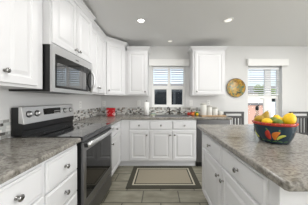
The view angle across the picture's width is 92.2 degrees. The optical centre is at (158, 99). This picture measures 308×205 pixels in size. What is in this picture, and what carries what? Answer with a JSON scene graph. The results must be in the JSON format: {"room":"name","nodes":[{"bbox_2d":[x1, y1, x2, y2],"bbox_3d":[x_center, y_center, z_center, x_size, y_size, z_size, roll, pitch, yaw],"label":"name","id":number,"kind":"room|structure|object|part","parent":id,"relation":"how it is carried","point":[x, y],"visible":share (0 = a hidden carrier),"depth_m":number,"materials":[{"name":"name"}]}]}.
{"room":"kitchen","nodes":[
{"label":"kitchen","id":0,"kind":"room"},
{"bbox_2d":[0,89,100,138],"bbox_3d":[-1.370,0.018,-0.025,0.150,2.430,6.950,0,0,0],"label":"wall","id":1,"kind":"structure","parent":0,"point":[8,99],"depth_m":1.60,"materials":[{"name":"grey paint"}]},
{"bbox_2d":[0,0,41,88],"bbox_3d":[-1.117,-0.623,0.921,0.355,1.061,0.672,0,0,0],"label":"upper cabinet","id":2,"kind":"object","parent":1,"relation":"attached to","point":[20,20],"visible":1,"depth_m":1.05,"materials":[{"name":"white paint"}]},
{"bbox_3d":[-0.955,-0.187,0.930,0.032,0.033,0.033,0,0,0],"label":"knob","id":3,"kind":"part","parent":2,"relation":"part of","materials":[{"name":"silver metal"}]},
{"bbox_2d":[0,107,100,138],"bbox_3d":[-1.290,0.242,1.650,0.008,0.153,3.260,0,0,0],"label":"tile backsplash","id":4,"kind":"structure","parent":1,"relation":"attached to","point":[5,125],"depth_m":2.28,"materials":[{"name":"tile"}]},
{"bbox_2d":[42,0,95,63],"bbox_3d":[-1.089,-0.817,1.651,0.410,0.672,0.864,0,0,0],"label":"upper cabinet","id":5,"kind":"object","parent":1,"relation":"attached to","point":[66,24],"visible":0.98,"depth_m":1.52,"materials":[{"name":"white paint"}]},
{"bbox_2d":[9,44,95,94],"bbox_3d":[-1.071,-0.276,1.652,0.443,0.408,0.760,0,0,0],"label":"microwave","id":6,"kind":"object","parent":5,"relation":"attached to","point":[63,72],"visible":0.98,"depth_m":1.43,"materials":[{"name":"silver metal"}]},
{"bbox_3d":[-0.924,-0.276,1.652,0.025,0.408,0.760,0,0,0],"label":"door","id":7,"kind":"part","parent":6,"relation":"part of","materials":[{"name":"silver metal"}]},
{"bbox_3d":[-0.886,-0.256,1.977,0.073,0.310,0.028,0,0,0],"label":"handle","id":8,"kind":"part","parent":6,"relation":"part of","materials":[{"name":"silver metal"}]},
{"bbox_3d":[-0.925,-0.781,1.462,0.019,0.568,0.370,0,0,0],"label":"door","id":9,"kind":"part","parent":5,"relation":"part of","materials":[{"name":"white paint"}]},
{"bbox_3d":[-0.925,-0.781,1.840,0.019,0.568,0.370,0,0,0],"label":"door","id":10,"kind":"part","parent":5,"relation":"part of","materials":[{"name":"white paint"}]},
{"bbox_3d":[-0.939,-1.119,1.651,0.100,0.068,0.864,0,0,0],"label":"crown moulding","id":11,"kind":"part","parent":5,"relation":"part of","materials":[{"name":"white paint"}]},
{"bbox_2d":[82,20,106,94],"bbox_3d":[-1.117,-0.623,2.364,0.355,1.061,0.645,0,0,0],"label":"upper cabinet","id":12,"kind":"object","parent":1,"relation":"attached to","point":[98,36],"visible":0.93,"depth_m":2.38,"materials":[{"name":"white paint"}]},
{"bbox_3d":[-0.981,-0.589,2.206,0.019,0.953,0.306,0,0,0],"label":"door","id":13,"kind":"part","parent":12,"relation":"part of","materials":[{"name":"white paint"}]},
{"bbox_3d":[-0.967,-1.119,2.389,0.046,0.068,0.595,0,0,0],"label":"crown moulding","id":14,"kind":"part","parent":12,"relation":"part of","materials":[{"name":"white paint"}]},
{"bbox_3d":[-0.981,-0.589,2.524,0.019,0.953,0.306,0,0,0],"label":"door","id":15,"kind":"part","parent":12,"relation":"part of","materials":[{"name":"white paint"}]},
{"bbox_2d":[100,161,208,204],"bbox_3d":[1.653,1.283,-0.100,6.195,0.100,7.100,0,0,0],"label":"floor","id":16,"kind":"structure","parent":0,"point":[117,194],"depth_m":1.93,"materials":[{"name":"tile"}]},
{"bbox_2d":[0,163,42,204],"bbox_3d":[-0.968,0.795,0.579,0.647,0.876,0.598,0,0,0],"label":"base cabinet","id":17,"kind":"object","parent":16,"relation":"on","point":[25,188],"visible":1,"depth_m":0.75,"materials":[{"name":"white paint"}]},
{"bbox_3d":[-0.660,0.464,0.700,0.032,0.033,0.033,0,0,0],"label":"knob","id":18,"kind":"part","parent":17,"relation":"part of","materials":[{"name":"silver metal"}]},
{"bbox_3d":[-0.685,0.832,0.700,0.019,0.533,0.330,0,0,0],"label":"door","id":19,"kind":"part","parent":17,"relation":"part of","materials":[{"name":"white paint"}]},
{"bbox_2d":[0,138,80,184],"bbox_3d":[-0.977,0.338,0.691,0.634,0.038,1.142,0,0,0],"label":"countertop","id":20,"kind":"structure","parent":17,"relation":"on","point":[17,155],"depth_m":0.92,"materials":[{"name":"stone"}]},
{"bbox_2d":[42,144,76,204],"bbox_3d":[-0.968,0.795,1.065,0.647,0.876,0.370,0,0,0],"label":"base cabinet","id":21,"kind":"object","parent":16,"relation":"on","point":[59,172],"visible":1,"depth_m":1.03,"materials":[{"name":"white paint"}]},
{"bbox_3d":[-0.685,0.664,1.065,0.019,0.168,0.342,0,0,0],"label":"drawer","id":22,"kind":"part","parent":21,"relation":"part of","materials":[{"name":"white paint"}]},
{"bbox_3d":[-0.685,0.929,1.065,0.019,0.338,0.342,0,0,0],"label":"drawer","id":23,"kind":"part","parent":21,"relation":"part of","materials":[{"name":"white paint"}]},
{"bbox_2d":[11,104,113,204],"bbox_3d":[-0.930,0.644,1.655,0.689,1.177,0.760,0,0,0],"label":"electric range","id":24,"kind":"object","parent":16,"relation":"on","point":[94,151],"visible":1,"depth_m":1.47,"materials":[{"name":"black metal"}]},
{"bbox_3d":[-1.162,0.128,1.340,0.038,0.060,0.060,0,0,0],"label":"control knob","id":25,"kind":"part","parent":24,"relation":"part of","materials":[{"name":"silver metal"}]},
{"bbox_3d":[-1.162,0.128,1.430,0.038,0.060,0.060,0,0,0],"label":"control knob","id":26,"kind":"part","parent":24,"relation":"part of","materials":[{"name":"silver metal"}]},
{"bbox_3d":[-1.189,0.134,1.655,0.048,0.157,0.760,0,0,0],"label":"control panel","id":27,"kind":"part","parent":24,"relation":"part of","materials":[{"name":"silver metal"}]},
{"bbox_2d":[22,123,110,137],"bbox_3d":[-0.921,0.322,1.655,0.528,0.012,0.760,0,0,0],"label":"cooktop","id":28,"kind":"object","parent":24,"relation":"in","point":[65,130],"depth_m":1.48,"materials":[{"name":"black glass"}]},
{"bbox_3d":[-0.665,0.349,1.655,0.020,0.038,0.752,0,0,0],"label":"trim","id":29,"kind":"part","parent":24,"relation":"part of","materials":[{"name":"silver metal"}]},
{"bbox_3d":[-0.662,0.671,1.655,0.026,0.593,0.752,0,0,0],"label":"oven door","id":30,"kind":"part","parent":24,"relation":"part of","materials":[{"name":"black glass"}]},
{"bbox_3d":[-0.618,0.397,1.655,0.064,0.042,0.716,0,0,0],"label":"handle","id":31,"kind":"part","parent":24,"relation":"part of","materials":[{"name":"silver metal"}]},
{"bbox_3d":[-0.663,1.068,1.655,0.024,0.180,0.752,0,0,0],"label":"drawer","id":32,"kind":"part","parent":24,"relation":"part of","materials":[{"name":"silver metal"}]},
{"bbox_2d":[111,121,120,176],"bbox_3d":[-0.968,0.795,2.371,0.647,0.876,0.648,0,0,0],"label":"base cabinet","id":33,"kind":"object","parent":16,"relation":"on","point":[116,133],"visible":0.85,"depth_m":2.35,"materials":[{"name":"white paint"}]},
{"bbox_3d":[-0.685,0.458,2.334,0.019,0.150,0.515,0,0,0],"label":"drawer","id":34,"kind":"part","parent":33,"relation":"part of","materials":[{"name":"white paint"}]},
{"bbox_2d":[119,120,149,165],"bbox_3d":[-0.473,0.795,2.973,0.592,0.876,0.647,0,0,0],"label":"base cabinet","id":35,"kind":"object","parent":16,"relation":"on","point":[134,133],"visible":0.96,"depth_m":2.69,"materials":[{"name":"white paint"}]},
{"bbox_3d":[-0.359,0.458,2.691,0.352,0.150,0.019,0,0,0],"label":"drawer","id":36,"kind":"part","parent":35,"relation":"part of","materials":[{"name":"white paint"}]},
{"bbox_3d":[-0.359,0.823,2.691,0.352,0.540,0.019,0,0,0],"label":"door","id":37,"kind":"part","parent":35,"relation":"part of","materials":[{"name":"white paint"}]},
{"bbox_2d":[126,166,201,188],"bbox_3d":[0.068,1.228,2.395,1.065,0.008,0.680,0,0,0],"label":"kitchen rug","id":38,"kind":"object","parent":16,"relation":"on","point":[141,177],"visible":0.98,"depth_m":2.31,"materials":[{"name":"beige fabric"}]},
{"bbox_2d":[149,120,195,165],"bbox_3d":[0.253,0.795,2.973,0.858,0.876,0.647,0,0,0],"label":"base cabinet","id":39,"kind":"object","parent":16,"relation":"on","point":[171,142],"visible":0.97,"depth_m":2.68,"materials":[{"name":"white paint"}]},
{"bbox_2d":[73,114,231,124],"bbox_3d":[0.015,0.338,2.674,2.619,0.038,1.251,0,0,0],"label":"countertop","id":40,"kind":"structure","parent":39,"relation":"on","point":[102,118],"depth_m":2.67,"materials":[{"name":"stone"}]},
{"bbox_2d":[106,108,115,116],"bbox_3d":[-0.955,0.239,2.930,0.180,0.158,0.180,0,0,-20],"label":"utensil crock","id":41,"kind":"object","parent":40,"relation":"on","point":[109,111],"visible":1,"depth_m":2.85,"materials":[{"name":"red ceramic"}]},
{"bbox_2d":[144,100,148,115],"bbox_3d":[-0.260,0.161,3.100,0.140,0.315,0.140,0,0,0],"label":"paper towel holder","id":42,"kind":"object","parent":40,"relation":"on","point":[146,104],"visible":0.94,"depth_m":3.05,"materials":[{"name":"white paper"}]},
{"bbox_2d":[153,115,190,116],"bbox_3d":[0.250,0.406,2.980,0.736,0.185,0.396,0,0,0],"label":"sink","id":43,"kind":"object","parent":40,"relation":"in","point":[153,115],"visible":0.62,"depth_m":3.15,"materials":[{"name":"metal"}]},
{"bbox_2d":[199,114,225,116],"bbox_3d":[1.064,0.306,2.950,0.473,0.024,0.200,0,0,0],"label":"serving tray","id":44,"kind":"object","parent":40,"relation":"on","point":[218,115],"visible":0.83,"depth_m":2.85,"materials":[{"name":"beige wood"}]},
{"bbox_2d":[200,102,206,114],"bbox_3d":[0.885,0.176,2.950,0.124,0.259,0.124,0,0,0],"label":"canister","id":45,"kind":"object","parent":44,"relation":"on","point":[203,106],"visible":0.86,"depth_m":2.90,"materials":[{"name":"white ceramic"}]},
{"bbox_2d":[207,105,211,114],"bbox_3d":[1.005,0.202,2.950,0.108,0.209,0.108,0,0,0],"label":"canister","id":46,"kind":"object","parent":44,"relation":"on","point":[209,108],"visible":0.68,"depth_m":2.90,"materials":[{"name":"white ceramic"}]},
{"bbox_2d":[212,107,217,114],"bbox_3d":[1.116,0.216,2.950,0.104,0.179,0.104,0,0,0],"label":"canister","id":47,"kind":"object","parent":44,"relation":"on","point":[214,109],"visible":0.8,"depth_m":2.91,"materials":[{"name":"white ceramic"}]},
{"bbox_3d":[0.034,0.458,2.691,0.400,0.150,0.019,0,0,0],"label":"drawer","id":48,"kind":"part","parent":39,"relation":"part of","materials":[{"name":"white paint"}]},
{"bbox_3d":[0.034,0.823,2.691,0.400,0.540,0.019,0,0,0],"label":"door","id":49,"kind":"part","parent":39,"relation":"part of","materials":[{"name":"white paint"}]},
{"bbox_3d":[0.461,0.458,2.691,0.426,0.150,0.019,0,0,0],"label":"drawer","id":50,"kind":"part","parent":39,"relation":"part of","materials":[{"name":"white paint"}]},
{"bbox_3d":[0.461,0.823,2.691,0.426,0.540,0.019,0,0,0],"label":"door","id":51,"kind":"part","parent":39,"relation":"part of","materials":[{"name":"white paint"}]},
{"bbox_2d":[196,120,229,165],"bbox_3d":[0.991,0.796,2.950,0.604,0.871,0.620,0,0,0],"label":"dishwasher","id":52,"kind":"object","parent":16,"relation":"on","point":[198,131],"visible":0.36,"depth_m":2.68,"materials":[{"name":"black metal"}]},
{"bbox_3d":[0.991,0.793,2.697,0.604,0.670,0.026,0,0,0],"label":"door","id":53,"kind":"part","parent":52,"relation":"part of","materials":[{"name":"silver metal"}]},
{"bbox_2d":[224,112,243,123],"bbox_3d":[1.545,0.737,2.855,0.410,0.992,0.450,0,0,0],"label":"dining chair","id":54,"kind":"object","parent":16,"relation":"on","point":[241,118],"visible":0.25,"depth_m":3.04,"materials":[{"name":"grey wood"}]},
{"bbox_3d":[1.545,0.261,3.059,0.410,0.040,0.042,0,0,0],"label":"rail","id":55,"kind":"part","parent":54,"relation":"part of","materials":[{"name":"grey wood"}]},
{"bbox_2d":[202,131,307,204],"bbox_3d":[0.792,0.795,1.258,0.611,0.876,1.195,0,0,0],"label":"base cabinet","id":56,"kind":"object","parent":16,"relation":"on","point":[227,179],"visible":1,"depth_m":1.02,"materials":[{"name":"white paint"}]},
{"bbox_3d":[0.528,0.463,1.504,0.019,0.160,0.518,0,0,0],"label":"drawer","id":57,"kind":"part","parent":56,"relation":"part of","materials":[{"name":"white paint"}]},
{"bbox_3d":[0.528,0.827,1.504,0.019,0.532,0.518,0,0,0],"label":"door","id":58,"kind":"part","parent":56,"relation":"part of","materials":[{"name":"white paint"}]},
{"bbox_3d":[0.528,0.827,0.976,0.019,0.532,0.506,0,0,0],"label":"door","id":59,"kind":"part","parent":56,"relation":"part of","materials":[{"name":"white paint"}]},
{"bbox_3d":[0.528,0.463,0.976,0.019,0.160,0.506,0,0,0],"label":"drawer","id":60,"kind":"part","parent":56,"relation":"part of","materials":[{"name":"white paint"}]},
{"bbox_2d":[197,124,307,191],"bbox_3d":[0.920,0.338,1.254,0.860,0.038,1.372,0,0,0],"label":"countertop","id":61,"kind":"structure","parent":56,"relation":"on","point":[286,166],"depth_m":0.90,"materials":[{"name":"stone"}]},
{"bbox_2d":[252,119,298,144],"bbox_3d":[0.884,0.240,1.140,0.286,0.156,0.286,0,0,0],"label":"fruit bowl","id":62,"kind":"object","parent":61,"relation":"on","point":[273,133],"visible":0.73,"depth_m":1.04,"materials":[{"name":"blue ceramic"}]},
{"bbox_2d":[254,115,263,121],"bbox_3d":[0.800,0.154,1.180,0.064,0.064,0.071,0,0,0],"label":"lemon","id":63,"kind":"object","parent":62,"relation":"in","point":[258,118],"visible":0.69,"depth_m":1.16,"materials":[{"name":"yellow food"}]},
{"bbox_2d":[261,111,269,117],"bbox_3d":[0.883,0.132,1.236,0.068,0.097,0.068,0,0,-2],"label":"pear","id":64,"kind":"object","parent":62,"relation":"in","point":[265,114],"visible":0.64,"depth_m":1.21,"materials":[{"name":"yellow food"}]},
{"bbox_2d":[261,118,272,122],"bbox_3d":[0.795,0.161,1.090,0.060,0.056,0.064,0,0,-23],"label":"lemon","id":65,"kind":"object","parent":62,"relation":"in","point":[266,120],"visible":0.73,"depth_m":1.07,"materials":[{"name":"yellow food"}]},
{"bbox_2d":[273,119,283,123],"bbox_3d":[0.855,0.161,1.065,0.056,0.052,0.059,0,0,-15],"label":"lime","id":66,"kind":"object","parent":62,"relation":"in","point":[278,121],"visible":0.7,"depth_m":1.05,"materials":[{"name":"green food"}]},
{"bbox_2d":[282,113,296,123],"bbox_3d":[0.929,0.138,1.055,0.078,0.093,0.075,0,0,-3],"label":"lemon","id":67,"kind":"object","parent":62,"relation":"in","point":[289,118],"visible":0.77,"depth_m":1.03,"materials":[{"name":"yellow food"}]},
{"bbox_2d":[289,112,307,134],"bbox_3d":[2.905,0.737,2.855,0.410,0.992,0.450,0,0,0],"label":"dining chair","id":68,"kind":"object","parent":16,"relation":"on","point":[300,119],"visible":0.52,"depth_m":3.05,"materials":[{"name":"grey wood"}]},
{"bbox_3d":[2.905,0.261,3.059,0.410,0.040,0.042,0,0,0],"label":"rail","id":69,"kind":"part","parent":68,"relation":"part of","materials":[{"name":"grey wood"}]},
{"bbox_2d":[82,0,307,45],"bbox_3d":[1.653,-1.257,-0.100,6.195,0.120,7.100,0,0,0],"label":"ceiling","id":70,"kind":"structure","parent":0,"point":[183,22],"depth_m":2.29,"materials":[{"name":"grey paint"}]},
{"bbox_2d":[137,18,144,22],"bbox_3d":[-0.271,-1.193,2.228,0.124,0.008,0.124,0,0,0],"label":"recessed light","id":71,"kind":"object","parent":70,"relation":"in","point":[140,20],"visible":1,"depth_m":2.22,"materials":[{"name":"white paint"}]},
{"bbox_2d":[223,17,233,22],"bbox_3d":[1.040,-1.193,2.215,0.144,0.008,0.144,0,0,0],"label":"recessed light","id":72,"kind":"object","parent":70,"relation":"in","point":[230,19],"visible":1,"depth_m":2.21,"materials":[{"name":"white paint"}]},
{"bbox_2d":[101,46,307,131],"bbox_3d":[1.653,0.018,3.375,5.895,2.430,0.150,0,0,0],"label":"wall","id":73,"kind":"structure","parent":0,"point":[293,78],"depth_m":3.30,"materials":[{"name":"grey paint"}]},
{"bbox_2d":[96,36,128,95],"bbox_3d":[-0.967,-0.623,2.985,0.654,1.061,0.628,0,0,0],"label":"upper cabinet","id":74,"kind":"object","parent":73,"relation":"attached to","point":[115,49],"visible":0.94,"depth_m":2.83,"materials":[{"name":"white paint"}]},
{"bbox_3d":[-0.831,-0.589,2.836,0.361,0.953,0.019,0,0,-45],"label":"door","id":75,"kind":"part","parent":74,"relation":"part of","materials":[{"name":"white paint"}]},
{"bbox_3d":[-0.752,-1.119,2.958,0.183,0.068,0.693,0,0,27],"label":"crown moulding","id":76,"kind":"part","parent":74,"relation":"part of","materials":[{"name":"white paint"}]},
{"bbox_2d":[125,46,150,95],"bbox_3d":[-0.433,-0.580,3.121,0.499,0.975,0.354,0,0,0],"label":"upper cabinet","id":77,"kind":"object","parent":73,"relation":"attached to","point":[136,57],"visible":1,"depth_m":2.98,"materials":[{"name":"white paint"}]},
{"bbox_3d":[-0.438,-0.545,2.986,0.390,0.867,0.019,0,0,0],"label":"door","id":78,"kind":"part","parent":77,"relation":"part of","materials":[{"name":"white paint"}]},
{"bbox_3d":[-0.411,-1.033,3.122,0.454,0.068,0.346,0,0,0],"label":"crown moulding","id":79,"kind":"part","parent":77,"relation":"part of","materials":[{"name":"white paint"}]},
{"bbox_2d":[101,107,218,113],"bbox_3d":[0.027,0.242,3.295,2.625,0.153,0.008,0,0,0],"label":"tile backsplash","id":80,"kind":"structure","parent":73,"relation":"attached to","point":[119,110],"depth_m":3.29,"materials":[{"name":"tile"}]},
{"bbox_2d":[152,66,184,105],"bbox_3d":[0.214,-0.300,3.374,0.739,0.921,0.053,0,0,0],"label":"window","id":81,"kind":"structure","parent":73,"relation":"in","point":[168,87],"depth_m":3.36,"materials":[{"name":"white paint"}]},
{"bbox_3d":[0.035,-0.058,3.374,0.321,0.369,0.028,0,0,0],"label":"sash","id":82,"kind":"part","parent":81,"relation":"part of","materials":[{"name":"black glass"}]},
{"bbox_3d":[0.035,-0.284,3.369,0.321,0.085,0.043,0,0,0],"label":"meeting rail","id":83,"kind":"part","parent":81,"relation":"part of","materials":[{"name":"white paint"}]},
{"bbox_2d":[154,67,167,83],"bbox_3d":[0.035,-0.541,3.312,0.315,0.379,0.058,0,0,0],"label":"window blind","id":84,"kind":"object","parent":81,"relation":"attached to","point":[154,67],"visible":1,"depth_m":3.30,"materials":[{"name":"white plastic"}]},
{"bbox_3d":[0.408,-0.058,3.374,0.293,0.369,0.028,0,0,0],"label":"sash","id":85,"kind":"part","parent":81,"relation":"part of","materials":[{"name":"black glass"}]},
{"bbox_2d":[171,67,183,83],"bbox_3d":[0.407,-0.541,3.312,0.287,0.379,0.058,0,0,0],"label":"window blind","id":86,"kind":"object","parent":81,"relation":"attached to","point":[171,67],"visible":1,"depth_m":3.30,"materials":[{"name":"white plastic"}]},
{"bbox_3d":[0.408,-0.284,3.369,0.293,0.085,0.043,0,0,0],"label":"meeting rail","id":87,"kind":"part","parent":81,"relation":"part of","materials":[{"name":"white paint"}]},
{"bbox_2d":[152,106,184,106],"bbox_3d":[0.214,0.154,3.321,0.739,0.014,0.066,0,0,0],"label":"trim","id":88,"kind":"structure","parent":73,"relation":"attached to","point":[152,106],"depth_m":3.35,"materials":[{"name":"white paint"}]},
{"bbox_2d":[149,59,189,65],"bbox_3d":[0.225,-0.825,3.275,0.894,0.145,0.049,0,0,0],"label":"window valance","id":89,"kind":"object","parent":73,"relation":"attached to","point":[152,62],"visible":1,"depth_m":3.25,"materials":[{"name":"white paint"}]},
{"bbox_2d":[187,46,227,95],"bbox_3d":[1.004,-0.580,3.116,0.740,0.975,0.364,0,0,0],"label":"upper cabinet","id":90,"kind":"object","parent":73,"relation":"attached to","point":[207,63],"visible":1,"depth_m":2.97,"materials":[{"name":"white paint"}]},
{"bbox_3d":[1.004,-1.033,3.117,0.740,0.068,0.356,0,0,0],"label":"crown moulding","id":91,"kind":"part","parent":90,"relation":"part of","materials":[{"name":"white paint"}]},
{"bbox_3d":[1.014,-0.545,2.975,0.588,0.867,0.019,0,0,0],"label":"door","id":92,"kind":"part","parent":90,"relation":"part of","materials":[{"name":"white paint"}]},
{"bbox_2d":[227,78,245,96],"bbox_3d":[1.705,-0.270,3.283,0.422,0.422,0.031,0,0,0],"label":"decorative plate","id":93,"kind":"object","parent":73,"relation":"attached to","point":[236,87],"visible":1,"depth_m":3.29,"materials":[{"name":"paint"}]},
{"bbox_2d":[248,67,277,117],"bbox_3d":[2.365,-0.074,3.418,0.758,1.373,0.053,0,0,0],"label":"window","id":94,"kind":"structure","parent":73,"relation":"in","point":[267,99],"depth_m":3.40,"materials":[{"name":"white paint"}]},
{"bbox_3d":[2.223,-0.067,3.413,0.415,0.070,0.043,0,0,0],"label":"meeting rail","id":95,"kind":"part","parent":94,"relation":"part of","materials":[{"name":"white paint"}]},
{"bbox_2d":[248,68,278,94],"bbox_3d":[2.365,-0.421,3.354,0.692,0.619,0.058,0,0,0],"label":"window blind","id":96,"kind":"object","parent":94,"relation":"attached to","point":[249,69],"visible":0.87,"depth_m":3.35,"materials":[{"name":"white plastic"}]},
{"bbox_3d":[2.365,-0.123,3.360,0.692,0.022,0.040,0,0,0],"label":"rail","id":97,"kind":"part","parent":96,"relation":"part of","materials":[{"name":"white plastic"}]},
{"bbox_3d":[2.643,0.274,3.418,0.145,0.611,0.028,0,0,0],"label":"sash","id":98,"kind":"part","parent":94,"relation":"part of","materials":[{"name":"white paint"}]},
{"bbox_2d":[247,59,288,65],"bbox_3d":[2.400,-0.827,3.269,0.890,0.150,0.059,0,0,0],"label":"window valance","id":99,"kind":"object","parent":73,"relation":"attached to","point":[250,62],"visible":1,"depth_m":3.24,"materials":[{"name":"white paint"}]},
{"label":"outside","id":100,"kind":"structure","parent":0,"visible":0},
{"bbox_3d":[10.000,1.633,36.730,100.000,0.100,66.540,0,0,0],"label":"ground","id":101,"kind":"structure","parent":100,"visible":0},
{"bbox_2d":[154,89,181,104],"bbox_3d":[0.500,0.598,5.900,4.600,1.960,1.882,0,0,0],"label":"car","id":102,"kind":"object","parent":101,"relation":"on","point":[160,95],"visible":0.02,"depth_m":5.01,"materials":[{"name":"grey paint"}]},
{"bbox_2d":[154,84,182,89],"bbox_3d":[1.200,-0.797,28.000,15.800,4.750,9.000,0,0,0],"label":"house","id":103,"kind":"structure","parent":101,"relation":"on","point":[154,84],"depth_m":26.50,"materials":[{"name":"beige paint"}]},
{"bbox_2d":[248,103,262,123],"bbox_3d":[4.800,0.868,8.000,1.860,1.420,0.260,0,0,0],"label":"wall","id":104,"kind":"structure","parent":101,"relation":"on","point":[252,112],"depth_m":7.90,"materials":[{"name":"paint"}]},
{"bbox_2d":[248,87,275,102],"bbox_3d":[19.000,-0.697,32.500,14.800,4.550,10.000,0,0,0],"label":"house","id":105,"kind":"structure","parent":101,"relation":"on","point":[249,100],"depth_m":28.00,"materials":[{"name":"beige paint"}]},
{"bbox_2d":[253,85,275,95],"bbox_3d":[13.610,-0.197,18.866,2.641,3.563,2.607,0,0,0],"label":"tree","id":106,"kind":"object","parent":101,"relation":"on","point":[255,85],"visible":0.3,"depth_m":18.40,"materials":[{"name":"green plant"}]},
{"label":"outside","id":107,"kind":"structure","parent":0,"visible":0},
{"bbox_3d":[10.000,1.578,10.750,100.000,0.009,4.500,0,0,0],"label":"road","id":108,"kind":"object","parent":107,"visible":0},
{"bbox_2d":[272,102,274,116],"bbox_3d":[9.350,0.853,10.800,4.600,1.450,1.882,0,0,0],"label":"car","id":109,"kind":"object","parent":108,"relation":"on","point":[273,103],"visible":0.02,"depth_m":10.10,"materials":[{"name":"white paint"}]}
]}

